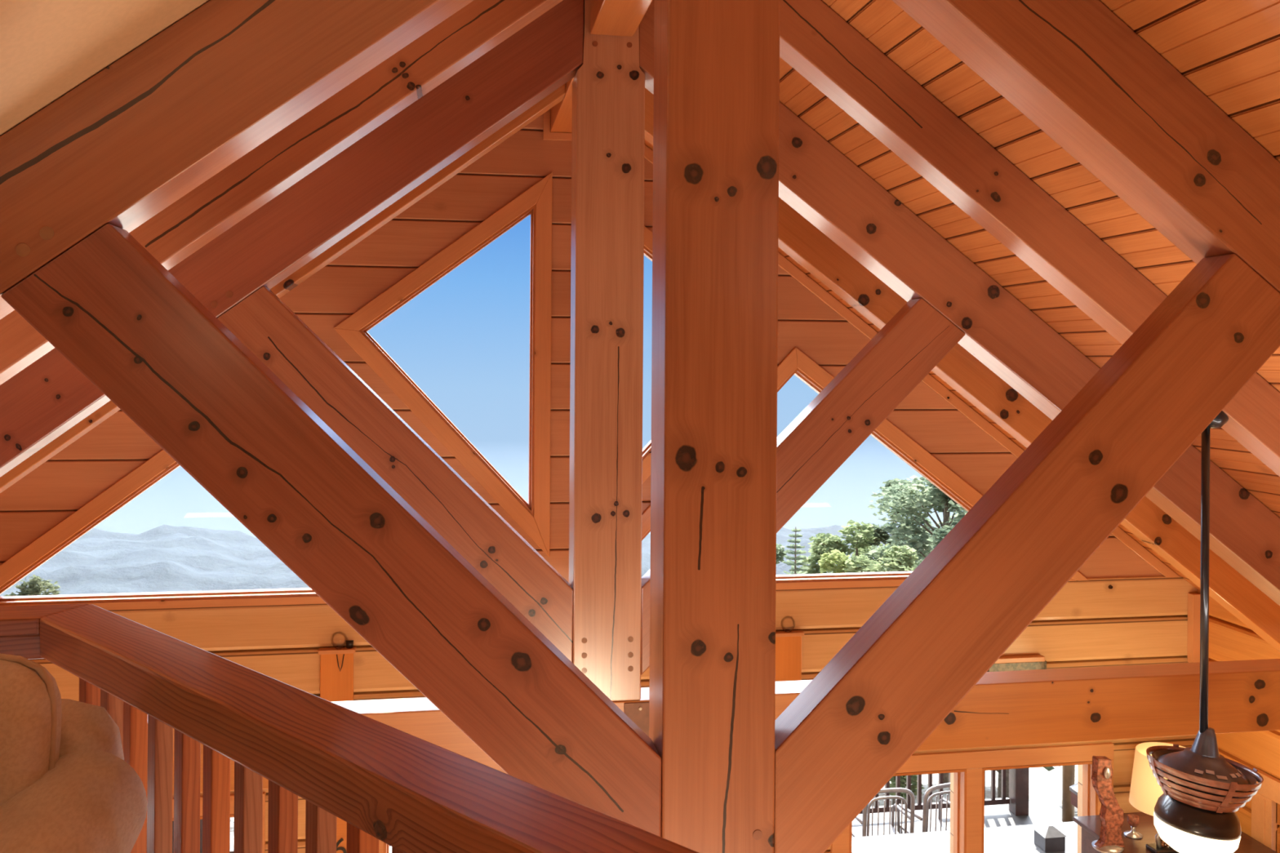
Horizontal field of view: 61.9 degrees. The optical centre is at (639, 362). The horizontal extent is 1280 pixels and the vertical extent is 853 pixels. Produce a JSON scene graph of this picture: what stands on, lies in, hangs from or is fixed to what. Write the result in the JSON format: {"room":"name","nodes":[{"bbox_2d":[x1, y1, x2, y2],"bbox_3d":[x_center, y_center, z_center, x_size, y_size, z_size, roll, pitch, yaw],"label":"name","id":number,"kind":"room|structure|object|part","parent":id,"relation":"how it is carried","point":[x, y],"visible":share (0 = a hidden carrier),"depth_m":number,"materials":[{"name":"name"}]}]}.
{"room":"cabin loft","nodes":[
{"label":"cabin loft","id":0,"kind":"room"},
{"bbox_2d":[0,114,1197,852],"bbox_3d":[-0.527,1.750,7.080,9.640,7.293,0.230,0,0,-10],"label":"wall","id":1,"kind":"structure","parent":0,"point":[1127,612],"depth_m":6.98,"materials":[{"name":"brown wood"}]},
{"bbox_2d":[0,449,326,610],"bbox_3d":[-2.398,0.725,6.715,3.861,1.701,0.134,0,0,-10],"label":"window","id":2,"kind":"structure","parent":1,"relation":"in","point":[160,465],"depth_m":6.53,"materials":[{"name":"brown wood"}]},
{"bbox_3d":[-3.146,0.761,6.537,2.831,0.105,0.036,-37,6,-8],"label":"casing","id":3,"kind":"part","parent":2,"relation":"part of","materials":[{"name":"brown wood"}]},
{"bbox_3d":[-2.396,1.523,6.667,3.860,0.105,0.036,0,0,-10],"label":"casing","id":4,"kind":"part","parent":2,"relation":"part of","materials":[{"name":"brown wood"}]},
{"bbox_2d":[172,791,266,852],"bbox_3d":[-3.387,3.937,6.511,2.120,2.520,0.210,0,0,-10],"label":"window","id":5,"kind":"structure","parent":1,"relation":"in","point":[232,796],"depth_m":6.61,"materials":[{"name":"brown wood"}]},
{"bbox_3d":[-3.374,2.734,6.481,2.100,0.115,0.052,0,0,-10],"label":"casing","id":6,"kind":"part","parent":5,"relation":"part of","materials":[{"name":"brown wood"}]},
{"bbox_3d":[-2.408,4.001,6.647,0.123,2.405,0.052,0,0,-10],"label":"casing","id":7,"kind":"part","parent":5,"relation":"part of","materials":[{"name":"brown wood"}]},
{"bbox_2d":[318,640,355,702],"bbox_3d":[-1.909,2.242,6.716,0.224,0.970,0.079,0,0,-10],"label":"pilaster","id":8,"kind":"object","parent":1,"relation":"attached to","point":[336,665],"visible":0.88,"depth_m":6.69,"materials":[{"name":"brown wood"}]},
{"bbox_2d":[330,639,344,648],"bbox_3d":[-1.897,1.751,6.723,0.100,0.102,0.100,0,0,-10],"label":"glass ball","id":9,"kind":"object","parent":8,"relation":"on","point":[335,646],"visible":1,"depth_m":6.71,"materials":[{"name":"clear glass"}]},
{"bbox_2d":[346,640,353,648],"bbox_3d":[-1.833,1.780,6.734,0.048,0.045,0.048,0,0,-10],"label":"cup","id":10,"kind":"object","parent":8,"relation":"on","point":[349,644],"depth_m":6.72,"materials":[{"name":"black paint"}]},
{"bbox_2d":[336,816,346,852],"bbox_3d":[-1.833,3.162,6.739,0.250,0.610,0.054,0,0,-10],"label":"number plaque","id":11,"kind":"object","parent":1,"relation":"attached to","point":[341,825],"visible":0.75,"depth_m":6.71,"materials":[{"name":"brown wood"}]},
{"bbox_2d":[378,840,389,852],"bbox_3d":[-0.307,3.958,7.039,2.970,2.520,0.210,0,0,-10],"label":"window","id":12,"kind":"structure","parent":1,"relation":"in","point":[384,847],"depth_m":6.75,"materials":[{"name":"brown wood"}]},
{"bbox_3d":[-1.695,4.006,6.770,0.123,2.405,0.052,0,0,-10],"label":"casing","id":13,"kind":"part","parent":12,"relation":"part of","materials":[{"name":"brown wood"}]},
{"bbox_3d":[-0.982,3.976,6.979,1.328,2.303,0.060,0,0,-10],"label":"sash","id":14,"kind":"part","parent":12,"relation":"part of","materials":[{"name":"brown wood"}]},
{"bbox_2d":[333,172,552,557],"bbox_3d":[-1.268,0.013,6.908,1.372,2.514,0.134,0,0,-10],"label":"window","id":15,"kind":"structure","parent":1,"relation":"in","point":[533,517],"depth_m":6.92,"materials":[{"name":"brown wood"}]},
{"bbox_3d":[-1.226,0.495,6.866,0.105,2.017,0.036,-43,7,-7],"label":"casing","id":16,"kind":"part","parent":15,"relation":"part of","materials":[{"name":"brown wood"}]},
{"bbox_3d":[-1.225,-0.686,6.865,1.716,0.105,0.036,-37,6,-8],"label":"casing","id":17,"kind":"part","parent":15,"relation":"part of","materials":[{"name":"brown wood"}]},
{"bbox_3d":[-1.246,-0.019,6.947,1.081,1.981,0.065,0,0,-10],"label":"sash","id":18,"kind":"part","parent":15,"relation":"part of","materials":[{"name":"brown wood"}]},
{"bbox_3d":[-0.635,0.017,6.967,0.105,2.513,0.036,0,0,-10],"label":"casing","id":19,"kind":"part","parent":15,"relation":"part of","materials":[{"name":"brown wood"}]},
{"bbox_2d":[542,109,572,141],"bbox_3d":[-0.487,-1.578,6.981,0.290,0.250,0.030,0,0,-10],"label":"trim","id":20,"kind":"structure","parent":1,"relation":"attached to","point":[547,135],"depth_m":6.95,"materials":[{"name":"brown wood"}]},
{"bbox_2d":[642,226,778,483],"bbox_3d":[0.252,0.023,7.168,1.372,2.514,0.134,0,0,-10],"label":"window","id":21,"kind":"structure","parent":1,"relation":"in","point":[646,451],"depth_m":7.07,"materials":[{"name":"brown wood"}]},
{"bbox_3d":[0.219,-0.009,7.198,1.081,1.981,0.065,0,0,-10],"label":"sash","id":22,"kind":"part","parent":21,"relation":"part of","materials":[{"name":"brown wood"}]},
{"bbox_3d":[0.235,-0.676,7.115,1.716,0.105,0.036,38,-6,-8],"label":"casing","id":23,"kind":"part","parent":21,"relation":"part of","materials":[{"name":"brown wood"}]},
{"bbox_3d":[0.220,0.505,7.114,0.105,2.017,0.036,44,-7,-7],"label":"casing","id":24,"kind":"part","parent":21,"relation":"part of","materials":[{"name":"brown wood"}]},
{"bbox_2d":[775,629,804,681],"bbox_3d":[0.989,2.284,7.213,0.224,0.925,0.079,0,0,-10],"label":"pilaster","id":25,"kind":"object","parent":1,"relation":"attached to","point":[788,645],"visible":0.33,"depth_m":7.19,"materials":[{"name":"brown wood"}]},
{"bbox_2d":[783,619,795,632],"bbox_3d":[1.001,1.771,7.220,0.100,0.102,0.100,0,0,-10],"label":"glass ball","id":26,"kind":"object","parent":25,"relation":"on","point":[792,628],"visible":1,"depth_m":7.22,"materials":[{"name":"clear glass"}]},
{"bbox_2d":[641,347,1088,590],"bbox_3d":[1.372,0.751,7.361,3.861,1.701,0.134,0,0,-10],"label":"window","id":27,"kind":"structure","parent":1,"relation":"in","point":[796,362],"depth_m":7.36,"materials":[{"name":"brown wood"}]},
{"bbox_3d":[0.301,0.778,7.128,0.105,2.330,0.036,44,-7,-7],"label":"casing","id":28,"kind":"part","parent":27,"relation":"part of","materials":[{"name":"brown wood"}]},
{"bbox_3d":[1.326,0.770,7.388,3.239,1.427,0.065,0,0,-10],"label":"sash","id":29,"kind":"part","parent":27,"relation":"part of","materials":[{"name":"brown wood"}]},
{"bbox_3d":[1.375,1.549,7.313,3.860,0.105,0.036,0,0,-10],"label":"casing","id":30,"kind":"part","parent":27,"relation":"part of","materials":[{"name":"brown wood"}]},
{"bbox_3d":[2.136,0.797,7.442,2.831,0.105,0.036,38,-6,-8],"label":"casing","id":31,"kind":"part","parent":27,"relation":"part of","materials":[{"name":"brown wood"}]},
{"bbox_2d":[644,144,1179,577],"bbox_3d":[1.815,-0.023,7.381,4.395,3.378,0.022,0,0,-10],"label":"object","id":32,"kind":"structure","parent":1,"relation":"attached to","point":[783,262],"depth_m":7.43,"materials":[{"name":"brown wood"}]},
{"bbox_2d":[830,742,1113,852],"bbox_3d":[2.329,3.976,7.490,2.120,2.520,0.210,0,0,-10],"label":"window","id":33,"kind":"structure","parent":1,"relation":"in","point":[968,768],"depth_m":7.45,"materials":[{"name":"brown wood"}]},
{"bbox_3d":[1.360,4.027,7.293,0.123,2.405,0.052,0,0,-10],"label":"casing","id":34,"kind":"part","parent":33,"relation":"part of","materials":[{"name":"brown wood"}]},
{"bbox_3d":[1.827,3.995,7.460,0.828,2.303,0.060,0,0,-10],"label":"sash","id":35,"kind":"part","parent":33,"relation":"part of","materials":[{"name":"brown wood"}]},
{"bbox_3d":[2.320,3.997,7.457,0.116,2.332,0.052,0,0,-10],"label":"casing","id":36,"kind":"part","parent":33,"relation":"part of","materials":[{"name":"brown wood"}]},
{"bbox_3d":[2.343,2.774,7.460,2.100,0.115,0.052,0,0,-10],"label":"casing","id":37,"kind":"part","parent":33,"relation":"part of","materials":[{"name":"brown wood"}]},
{"bbox_3d":[2.798,4.002,7.627,0.858,2.303,0.060,0,0,-10],"label":"sash","id":38,"kind":"part","parent":33,"relation":"part of","materials":[{"name":"brown wood"}]},
{"bbox_3d":[3.308,4.040,7.627,0.123,2.405,0.052,0,0,-10],"label":"casing","id":39,"kind":"part","parent":33,"relation":"part of","materials":[{"name":"brown wood"}]},
{"bbox_2d":[986,654,1046,671],"bbox_3d":[2.633,2.331,7.472,0.450,0.535,0.055,0,0,-10],"label":"wall picture","id":40,"kind":"object","parent":1,"relation":"attached to","point":[1015,663],"visible":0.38,"depth_m":7.46,"materials":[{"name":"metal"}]},
{"bbox_3d":[2.637,2.348,7.478,0.440,0.500,0.045,0,0,-10],"label":"picture panel","id":41,"kind":"part","parent":40,"relation":"part of","materials":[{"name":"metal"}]},
{"bbox_3d":[2.625,2.081,7.470,0.430,0.035,0.055,0,0,-10],"label":"moulding","id":42,"kind":"part","parent":40,"relation":"part of","materials":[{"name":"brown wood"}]},
{"bbox_2d":[1186,592,1199,662],"bbox_3d":[4.011,1.923,7.710,0.075,0.500,0.060,0,0,-10],"label":"trim","id":43,"kind":"structure","parent":1,"relation":"attached to","point":[1193,598],"depth_m":7.68,"materials":[{"name":"brown wood"}]},
{"bbox_2d":[0,0,1279,590],"bbox_3d":[0.427,-0.123,1.585,9.660,3.675,12.180,0,0,-10],"label":"ceiling","id":44,"kind":"structure","parent":0,"point":[1228,50],"depth_m":3.86,"materials":[{"name":"brown wood"}]},
{"bbox_2d":[644,88,1279,652],"bbox_3d":[1.984,0.073,6.451,4.514,3.646,0.150,0,0,-10],"label":"rafter","id":45,"kind":"object","parent":44,"relation":"attached to","point":[797,237],"visible":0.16,"depth_m":6.41,"materials":[{"name":"brown wood"}]},
{"bbox_2d":[779,0,1279,476],"bbox_3d":[2.344,0.076,4.345,4.514,3.646,0.150,0,0,-10],"label":"rafter","id":46,"kind":"object","parent":44,"relation":"attached to","point":[816,42],"visible":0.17,"depth_m":4.11,"materials":[{"name":"brown wood"}]},
{"bbox_2d":[1146,410,1263,852],"bbox_3d":[2.297,1.068,4.338,0.430,1.868,0.433,0,0,-10],"label":"lamp","id":47,"kind":"object","parent":46,"relation":"hanging from","point":[1195,814],"visible":0.97,"depth_m":4.27,"materials":[{"name":"black paint"}]},
{"bbox_3d":[2.261,1.927,4.333,0.314,0.150,0.316,0,0,-10],"label":"glass globe","id":48,"kind":"part","parent":47,"relation":"part of","materials":[{"name":"white glass"}]},
{"bbox_3d":[2.297,0.872,4.338,0.032,1.269,0.032,0,0,-10],"label":"rod","id":49,"kind":"part","parent":47,"relation":"part of","materials":[{"name":"black paint"}]},
{"bbox_2d":[1193,589,1279,852],"bbox_3d":[5.121,3.536,2.139,0.250,3.798,11.680,0,0,-10],"label":"wall","id":50,"kind":"structure","parent":0,"point":[1230,639],"depth_m":7.28,"materials":[{"name":"brown wood"}]},
{"bbox_2d":[1251,768,1279,851],"bbox_3d":[4.290,3.680,6.360,0.121,1.900,1.640,0,0,-10],"label":"window","id":51,"kind":"structure","parent":50,"relation":"in","point":[1264,824],"depth_m":7.03,"materials":[{"name":"brown wood"}]},
{"bbox_3d":[4.136,3.759,7.046,0.051,1.740,0.015,0,0,-10],"label":"casing","id":52,"kind":"part","parent":51,"relation":"part of","materials":[{"name":"brown wood"}]},
{"bbox_3d":[4.135,3.749,7.074,0.045,1.760,0.180,0,0,-10],"label":"casing","id":53,"kind":"part","parent":51,"relation":"part of","materials":[{"name":"brown wood"}]},
{"bbox_3d":[4.265,2.800,6.354,0.045,0.140,1.640,0,0,-10],"label":"casing","id":54,"kind":"part","parent":51,"relation":"part of","materials":[{"name":"brown wood"}]},
{"label":"ceiling","id":55,"kind":"structure","parent":0,"visible":0},
{"bbox_2d":[0,0,563,385],"bbox_3d":[-2.302,0.044,3.549,4.514,3.646,0.150,0,0,-10],"label":"rafter","id":56,"kind":"object","parent":55,"relation":"attached to","point":[198,217],"visible":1,"depth_m":3.69,"materials":[{"name":"brown wood"}]},
{"bbox_2d":[0,83,565,493],"bbox_3d":[-2.663,0.041,5.655,4.514,3.646,0.150,0,0,-10],"label":"rafter","id":57,"kind":"object","parent":55,"relation":"attached to","point":[76,432],"visible":0.36,"depth_m":5.79,"materials":[{"name":"brown wood"}]},
{"bbox_3d":[0.431,5.363,1.338,9.440,0.120,11.680,0,0,-10],"label":"floor","id":58,"kind":"structure","parent":0,"visible":0},
{"bbox_2d":[1072,812,1277,852],"bbox_3d":[3.564,4.235,6.946,1.000,2.180,1.040,0,0,-10],"label":"tall cabinet","id":59,"kind":"object","parent":58,"relation":"on","point":[1091,825],"visible":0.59,"depth_m":7.15,"materials":[{"name":"brown wood"}]},
{"bbox_2d":[1091,755,1124,852],"bbox_3d":[3.025,2.845,6.896,0.188,0.592,0.189,0,0,35],"label":"carving","id":60,"kind":"object","parent":59,"relation":"on","point":[1111,815],"visible":1,"depth_m":6.87,"materials":[{"name":"brown"}]},
{"bbox_2d":[1123,813,1142,839],"bbox_3d":[3.275,3.078,7.082,0.116,0.130,0.116,0,0,-10],"label":"goblet","id":61,"kind":"object","parent":59,"relation":"on","point":[1132,819],"visible":1,"depth_m":7.06,"materials":[{"name":"silver metal"}]},
{"bbox_2d":[1128,742,1185,816],"bbox_3d":[3.592,2.901,7.264,0.476,0.487,0.476,0,0,-10],"label":"table lamp","id":62,"kind":"object","parent":59,"relation":"on","point":[1145,791],"visible":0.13,"depth_m":7.20,"materials":[{"name":"beige fabric"}]},
{"bbox_2d":[1145,832,1179,852],"bbox_3d":[3.368,3.007,6.857,0.180,0.272,0.120,0,0,-10],"label":"sculpture","id":63,"kind":"object","parent":59,"relation":"on","point":[1160,846],"visible":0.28,"depth_m":6.84,"materials":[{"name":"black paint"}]},
{"bbox_3d":[0.818,1.646,-0.771,8.800,0.280,7.200,0,0,-10],"label":"floor","id":64,"kind":"structure","parent":0,"visible":0},
{"bbox_2d":[0,698,147,852],"bbox_3d":[-1.408,1.061,1.588,1.142,0.858,0.849,0,0,-10],"label":"armchair","id":65,"kind":"object","parent":64,"relation":"on","point":[92,800],"visible":0.85,"depth_m":1.78,"materials":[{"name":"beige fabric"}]},
{"bbox_2d":[0,653,62,806],"bbox_3d":[-1.239,0.697,1.803,0.464,0.391,0.222,0,0,-10],"label":"cushion","id":66,"kind":"object","parent":65,"relation":"on","point":[31,710],"visible":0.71,"depth_m":1.79,"materials":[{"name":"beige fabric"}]},
{"bbox_3d":[-1.463,0.939,1.917,0.990,0.614,0.182,0,0,-10],"label":"backrest","id":67,"kind":"part","parent":65,"relation":"part of","materials":[{"name":"beige fabric"}]},
{"bbox_2d":[0,604,699,852],"bbox_3d":[-0.935,0.989,1.542,6.120,0.830,1.557,0,0,22],"label":"loft railing","id":68,"kind":"object","parent":64,"relation":"on","point":[410,793],"visible":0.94,"depth_m":1.77,"materials":[{"name":"brown wood"}]},
{"bbox_3d":[-2.651,0.582,2.229,2.760,0.040,0.137,0,0,-10],"label":"handrail","id":69,"kind":"part","parent":68,"relation":"part of","materials":[{"name":"brown wood"}]},
{"bbox_3d":[-4.232,3.472,0.537,0.250,3.798,11.680,0,0,-10],"label":"wall","id":70,"kind":"structure","parent":0,"visible":0},
{"bbox_2d":[146,658,1279,794],"bbox_3d":[-0.170,1.716,4.997,9.232,0.310,0.200,0,0,-10],"label":"tie beam","id":71,"kind":"structure","parent":70,"relation":"attached to","point":[1091,704],"depth_m":5.30,"materials":[{"name":"brown wood"}]},
{"bbox_2d":[0,0,583,477],"bbox_3d":[-2.455,-0.107,4.605,4.406,3.304,0.206,0,0,-10],"label":"rafter","id":72,"kind":"object","parent":71,"relation":"on","point":[50,396],"visible":0.85,"depth_m":4.70,"materials":[{"name":"brown wood"}]},
{"bbox_2d":[568,0,644,701],"bbox_3d":[-0.158,-0.091,4.998,0.316,3.300,0.214,0,0,-10],"label":"post","id":73,"kind":"object","parent":71,"relation":"on","point":[608,142],"visible":0.92,"depth_m":4.90,"materials":[{"name":"brown wood"}]},
{"bbox_2d":[217,286,573,662],"bbox_3d":[-1.098,0.556,4.803,1.594,1.766,0.135,0,0,-10],"label":"strut","id":74,"kind":"object","parent":73,"relation":"attached to","point":[261,322],"visible":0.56,"depth_m":4.74,"materials":[{"name":"brown wood"}]},
{"bbox_2d":[550,76,574,133],"bbox_3d":[-0.328,-1.633,6.051,0.200,0.268,1.914,0,0,-10],"label":"ridge beam","id":75,"kind":"structure","parent":73,"relation":"attached to","point":[561,114],"depth_m":6.54,"materials":[{"name":"brown wood"}]},
{"bbox_2d":[590,0,652,36],"bbox_3d":[0.032,-1.631,3.953,0.200,0.268,1.906,0,0,-10],"label":"ridge beam","id":76,"kind":"structure","parent":73,"relation":"attached to","point":[607,17],"depth_m":4.64,"materials":[{"name":"brown wood"}]},
{"bbox_2d":[640,297,965,675],"bbox_3d":[0.785,0.569,5.126,1.594,1.766,0.135,0,0,-10],"label":"strut","id":77,"kind":"object","parent":73,"relation":"attached to","point":[904,351],"visible":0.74,"depth_m":5.10,"materials":[{"name":"brown wood"}]},
{"bbox_2d":[624,702,648,736],"bbox_3d":[0.095,1.706,4.933,0.340,0.270,0.013,0,0,-10],"label":"gusset plate","id":78,"kind":"object","parent":71,"relation":"attached to","point":[638,713],"visible":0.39,"depth_m":4.92,"materials":[{"name":"brown metal"}]},
{"bbox_2d":[639,0,1279,605],"bbox_3d":[2.139,-0.076,5.393,4.406,3.304,0.205,0,0,-10],"label":"rafter","id":79,"kind":"object","parent":71,"relation":"on","point":[816,180],"visible":0.54,"depth_m":5.21,"materials":[{"name":"brown wood"}]},
{"bbox_3d":[0.187,1.719,2.911,9.232,0.310,0.200,0,0,-10],"label":"tie beam","id":80,"kind":"structure","parent":70,"relation":"attached to","visible":0},
{"bbox_2d":[0,0,473,319],"bbox_3d":[-2.097,-0.105,2.515,4.406,3.304,0.196,0,0,-10],"label":"rafter","id":81,"kind":"object","parent":80,"relation":"on","point":[131,140],"visible":1,"depth_m":2.59,"materials":[{"name":"brown wood"}]},
{"bbox_2d":[648,0,779,852],"bbox_3d":[0.200,-0.089,2.908,0.306,3.300,0.204,0,0,-10],"label":"post","id":82,"kind":"object","parent":80,"relation":"on","point":[716,108],"visible":1,"depth_m":2.81,"materials":[{"name":"brown wood"}]},
{"bbox_2d":[0,223,661,836],"bbox_3d":[-0.739,0.558,2.719,1.599,1.776,0.135,0,0,-10],"label":"strut","id":83,"kind":"object","parent":82,"relation":"attached to","point":[105,304],"visible":0.98,"depth_m":2.65,"materials":[{"name":"brown wood"}]},
{"bbox_2d":[773,253,1279,852],"bbox_3d":[1.140,0.571,3.040,1.599,1.776,0.135,0,0,-10],"label":"strut","id":84,"kind":"object","parent":82,"relation":"attached to","point":[882,695],"visible":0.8,"depth_m":2.97,"materials":[{"name":"brown wood"}]},
{"bbox_2d":[892,0,1279,293],"bbox_3d":[2.497,-0.073,3.302,4.406,3.304,0.195,0,0,-10],"label":"rafter","id":85,"kind":"object","parent":80,"relation":"on","point":[1075,69],"visible":1,"depth_m":3.04,"materials":[{"name":"brown wood"}]},
{"label":"outside","id":86,"kind":"structure","parent":0,"visible":0},
{"bbox_2d":[230,764,1077,849],"bbox_3d":[-15.909,22.912,96.019,140.000,32.578,180.000,0,0,-10],"label":"ground","id":87,"kind":"structure","parent":86,"point":[1043,784],"depth_m":29.62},
{"bbox_2d":[3,573,61,596],"bbox_3d":[-15.704,8.823,27.674,3.025,6.606,2.403,0,0,-31],"label":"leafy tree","id":88,"kind":"object","parent":87,"relation":"on","point":[33,589],"visible":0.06,"depth_m":27.69,"materials":[{"name":"green plant"}]},
{"bbox_2d":[776,543,786,564],"bbox_3d":[3.266,8.051,26.845,2.469,7.067,3.216,0,0,-13],"label":"leafy tree","id":89,"kind":"object","parent":87,"relation":"on","point":[780,553],"visible":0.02,"depth_m":26.84,"materials":[{"name":"green plant"}]},
{"bbox_2d":[782,526,809,574],"bbox_3d":[3.622,7.328,24.970,1.894,6.948,1.982,0,0,44],"label":"spruce tree","id":90,"kind":"object","parent":87,"relation":"on","point":[794,570],"visible":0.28,"depth_m":24.96,"materials":[{"name":"green plant"}]},
{"bbox_2d":[817,549,850,573],"bbox_3d":[4.244,7.317,23.213,3.079,6.571,3.119,0,0,-10],"label":"leafy tree","id":91,"kind":"object","parent":87,"relation":"on","point":[824,562],"visible":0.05,"depth_m":22.91,"materials":[{"name":"green plant"}]},
{"bbox_2d":[800,519,924,573],"bbox_3d":[5.918,7.916,28.488,4.059,7.457,3.879,0,0,25],"label":"leafy tree","id":92,"kind":"object","parent":87,"relation":"on","point":[825,543],"visible":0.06,"depth_m":28.23,"materials":[{"name":"green plant"}]},
{"bbox_2d":[842,544,924,804],"bbox_3d":[5.104,7.040,22.410,2.897,6.533,3.297,0,0,-10],"label":"leafy tree","id":93,"kind":"object","parent":87,"relation":"on","point":[905,562],"visible":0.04,"depth_m":22.06,"materials":[{"name":"green plant"}]},
{"bbox_2d":[852,480,935,556],"bbox_3d":[7.510,8.066,31.527,3.222,9.157,3.016,0,0,-39],"label":"leafy tree","id":94,"kind":"object","parent":87,"relation":"on","point":[881,533],"visible":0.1,"depth_m":31.13,"materials":[{"name":"green plant"}]},
{"bbox_2d":[848,475,967,783],"bbox_3d":[7.875,6.687,26.790,5.552,8.242,4.866,0,0,-10],"label":"leafy tree","id":95,"kind":"object","parent":87,"relation":"on","point":[930,497],"visible":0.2,"depth_m":26.54,"materials":[{"name":"green plant"}]},
{"bbox_3d":[7.870,5.714,26.788,5.660,6.411,4.866,0,0,-10],"label":"crown","id":96,"kind":"part","parent":95,"relation":"part of","materials":[{"name":"green plant"}]},
{"bbox_2d":[908,524,1061,798],"bbox_3d":[8.234,6.629,24.043,3.938,7.126,3.971,0,0,44],"label":"leafy tree","id":97,"kind":"object","parent":87,"relation":"on","point":[940,532],"visible":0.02,"depth_m":24.26,"materials":[{"name":"green plant"}]},
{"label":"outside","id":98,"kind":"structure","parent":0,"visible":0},
{"bbox_2d":[0,523,903,596],"bbox_3d":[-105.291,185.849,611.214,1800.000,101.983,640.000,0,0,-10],"label":"hill","id":99,"kind":"structure","parent":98,"point":[163,557],"depth_m":773.62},
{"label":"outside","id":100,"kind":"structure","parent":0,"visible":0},
{"bbox_2d":[389,800,1062,852],"bbox_3d":[-0.704,5.455,9.737,12.600,0.120,4.980,0,0,-10],"label":"floor","id":101,"kind":"structure","parent":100,"point":[1040,811],"depth_m":12.74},
{"bbox_2d":[172,819,390,852],"bbox_3d":[-4.921,4.806,11.287,4.800,0.920,0.240,0,0,-10],"label":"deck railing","id":102,"kind":"object","parent":101,"relation":"on","point":[201,820],"visible":0.02,"depth_m":11.31,"materials":[{"name":"brown wood"}]},
{"bbox_2d":[852,787,915,837],"bbox_3d":[2.515,4.897,11.205,0.571,1.042,0.553,0,0,-10],"label":"patio chair","id":103,"kind":"object","parent":101,"relation":"on","point":[865,830],"visible":0.61,"depth_m":11.00,"materials":[{"name":"grey metal"}]},
{"bbox_3d":[2.251,5.068,11.194,0.051,0.696,0.477,0,0,-10],"label":"arm and leg","id":104,"kind":"part","parent":103,"relation":"part of","materials":[{"name":"grey metal"}]},
{"bbox_3d":[2.508,5.002,11.241,0.500,0.030,0.480,0,0,-10],"label":"seat","id":105,"kind":"part","parent":103,"relation":"part of","materials":[{"name":"white"}]},
{"bbox_3d":[2.550,4.736,11.006,0.437,0.524,0.054,0,0,-10],"label":"frame","id":106,"kind":"part","parent":103,"relation":"part of","materials":[{"name":"grey metal"}]},
{"bbox_3d":[2.764,5.071,11.282,0.051,0.696,0.477,0,0,-10],"label":"arm and leg","id":107,"kind":"part","parent":103,"relation":"part of","materials":[{"name":"grey metal"}]},
{"bbox_2d":[897,782,950,834],"bbox_3d":[3.113,4.902,11.338,0.571,1.042,0.553,0,0,-18],"label":"patio chair","id":108,"kind":"object","parent":101,"relation":"on","point":[935,824],"visible":0.48,"depth_m":11.13,"materials":[{"name":"grey metal"}]},
{"bbox_3d":[2.854,5.072,11.289,0.051,0.696,0.477,0,0,-18],"label":"arm and leg","id":109,"kind":"part","parent":108,"relation":"part of","materials":[{"name":"grey metal"}]},
{"bbox_3d":[3.101,5.006,11.373,0.500,0.030,0.480,0,0,-18],"label":"seat","id":110,"kind":"part","parent":108,"relation":"part of","materials":[{"name":"white"}]},
{"bbox_3d":[3.185,4.902,11.121,0.562,1.042,0.095,0,0,-18],"label":"frame","id":111,"kind":"part","parent":108,"relation":"part of","materials":[{"name":"grey metal"}]},
{"bbox_3d":[3.178,4.741,11.147,0.437,0.524,0.054,0,0,-18],"label":"frame","id":112,"kind":"part","parent":108,"relation":"part of","materials":[{"name":"grey metal"}]},
{"bbox_3d":[3.349,5.075,11.452,0.051,0.696,0.477,0,0,-18],"label":"arm and leg","id":113,"kind":"part","parent":108,"relation":"part of","materials":[{"name":"grey metal"}]},
{"bbox_2d":[859,769,1009,813],"bbox_3d":[1.052,4.847,12.310,6.922,0.920,0.240,0,0,-10],"label":"deck railing","id":114,"kind":"object","parent":101,"relation":"on","point":[1003,800],"visible":0.1,"depth_m":12.70,"materials":[{"name":"black metal"}]},
{"bbox_3d":[1.050,5.277,12.310,6.922,0.060,0.050,0,0,-10],"label":"rail","id":115,"kind":"part","parent":114,"relation":"part of","materials":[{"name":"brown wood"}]},
{"bbox_2d":[851,821,1077,852],"bbox_3d":[3.390,5.067,10.276,2.700,0.713,1.000,0,0,-10],"label":"patio table","id":116,"kind":"object","parent":101,"relation":"on","point":[1018,838],"visible":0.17,"depth_m":10.47,"materials":[{"name":"white"}]},
{"bbox_2d":[1032,824,1066,852],"bbox_3d":[3.984,4.609,10.377,0.233,0.211,0.233,0,0,-10],"label":"lantern","id":117,"kind":"object","parent":116,"relation":"on","point":[1047,837],"visible":1,"depth_m":10.29,"materials":[{"name":"grey metal"}]},
{"bbox_2d":[1008,768,1029,815],"bbox_3d":[4.572,4.757,12.862,0.200,1.350,0.200,0,0,-10],"label":"post","id":118,"kind":"object","parent":101,"relation":"on","point":[1018,778],"visible":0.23,"depth_m":12.78,"materials":[{"name":"brown wood"}]},
{"bbox_2d":[1062,764,1075,822],"bbox_3d":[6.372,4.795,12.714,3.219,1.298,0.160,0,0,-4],"label":"post","id":119,"kind":"object","parent":101,"relation":"on","point":[1068,771],"visible":0.14,"depth_m":12.56,"materials":[{"name":"brown wood"}]},
{"bbox_2d":[1069,782,1077,808],"bbox_3d":[5.711,4.764,12.043,1.670,1.350,0.340,0,0,-10],"label":"stair railing","id":120,"kind":"object","parent":101,"relation":"on","point":[1073,788],"visible":0.02,"depth_m":11.99,"materials":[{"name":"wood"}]},
{"bbox_3d":[5.604,4.553,12.024,1.450,0.589,0.340,0,0,-10],"label":"cap rail","id":121,"kind":"part","parent":120,"relation":"part of","materials":[{"name":"wood"}]},
{"bbox_3d":[5.604,4.644,12.024,1.450,0.690,0.280,0,0,-10],"label":"sloping rail","id":122,"kind":"part","parent":120,"relation":"part of","materials":[{"name":"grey wood"}]}
]}

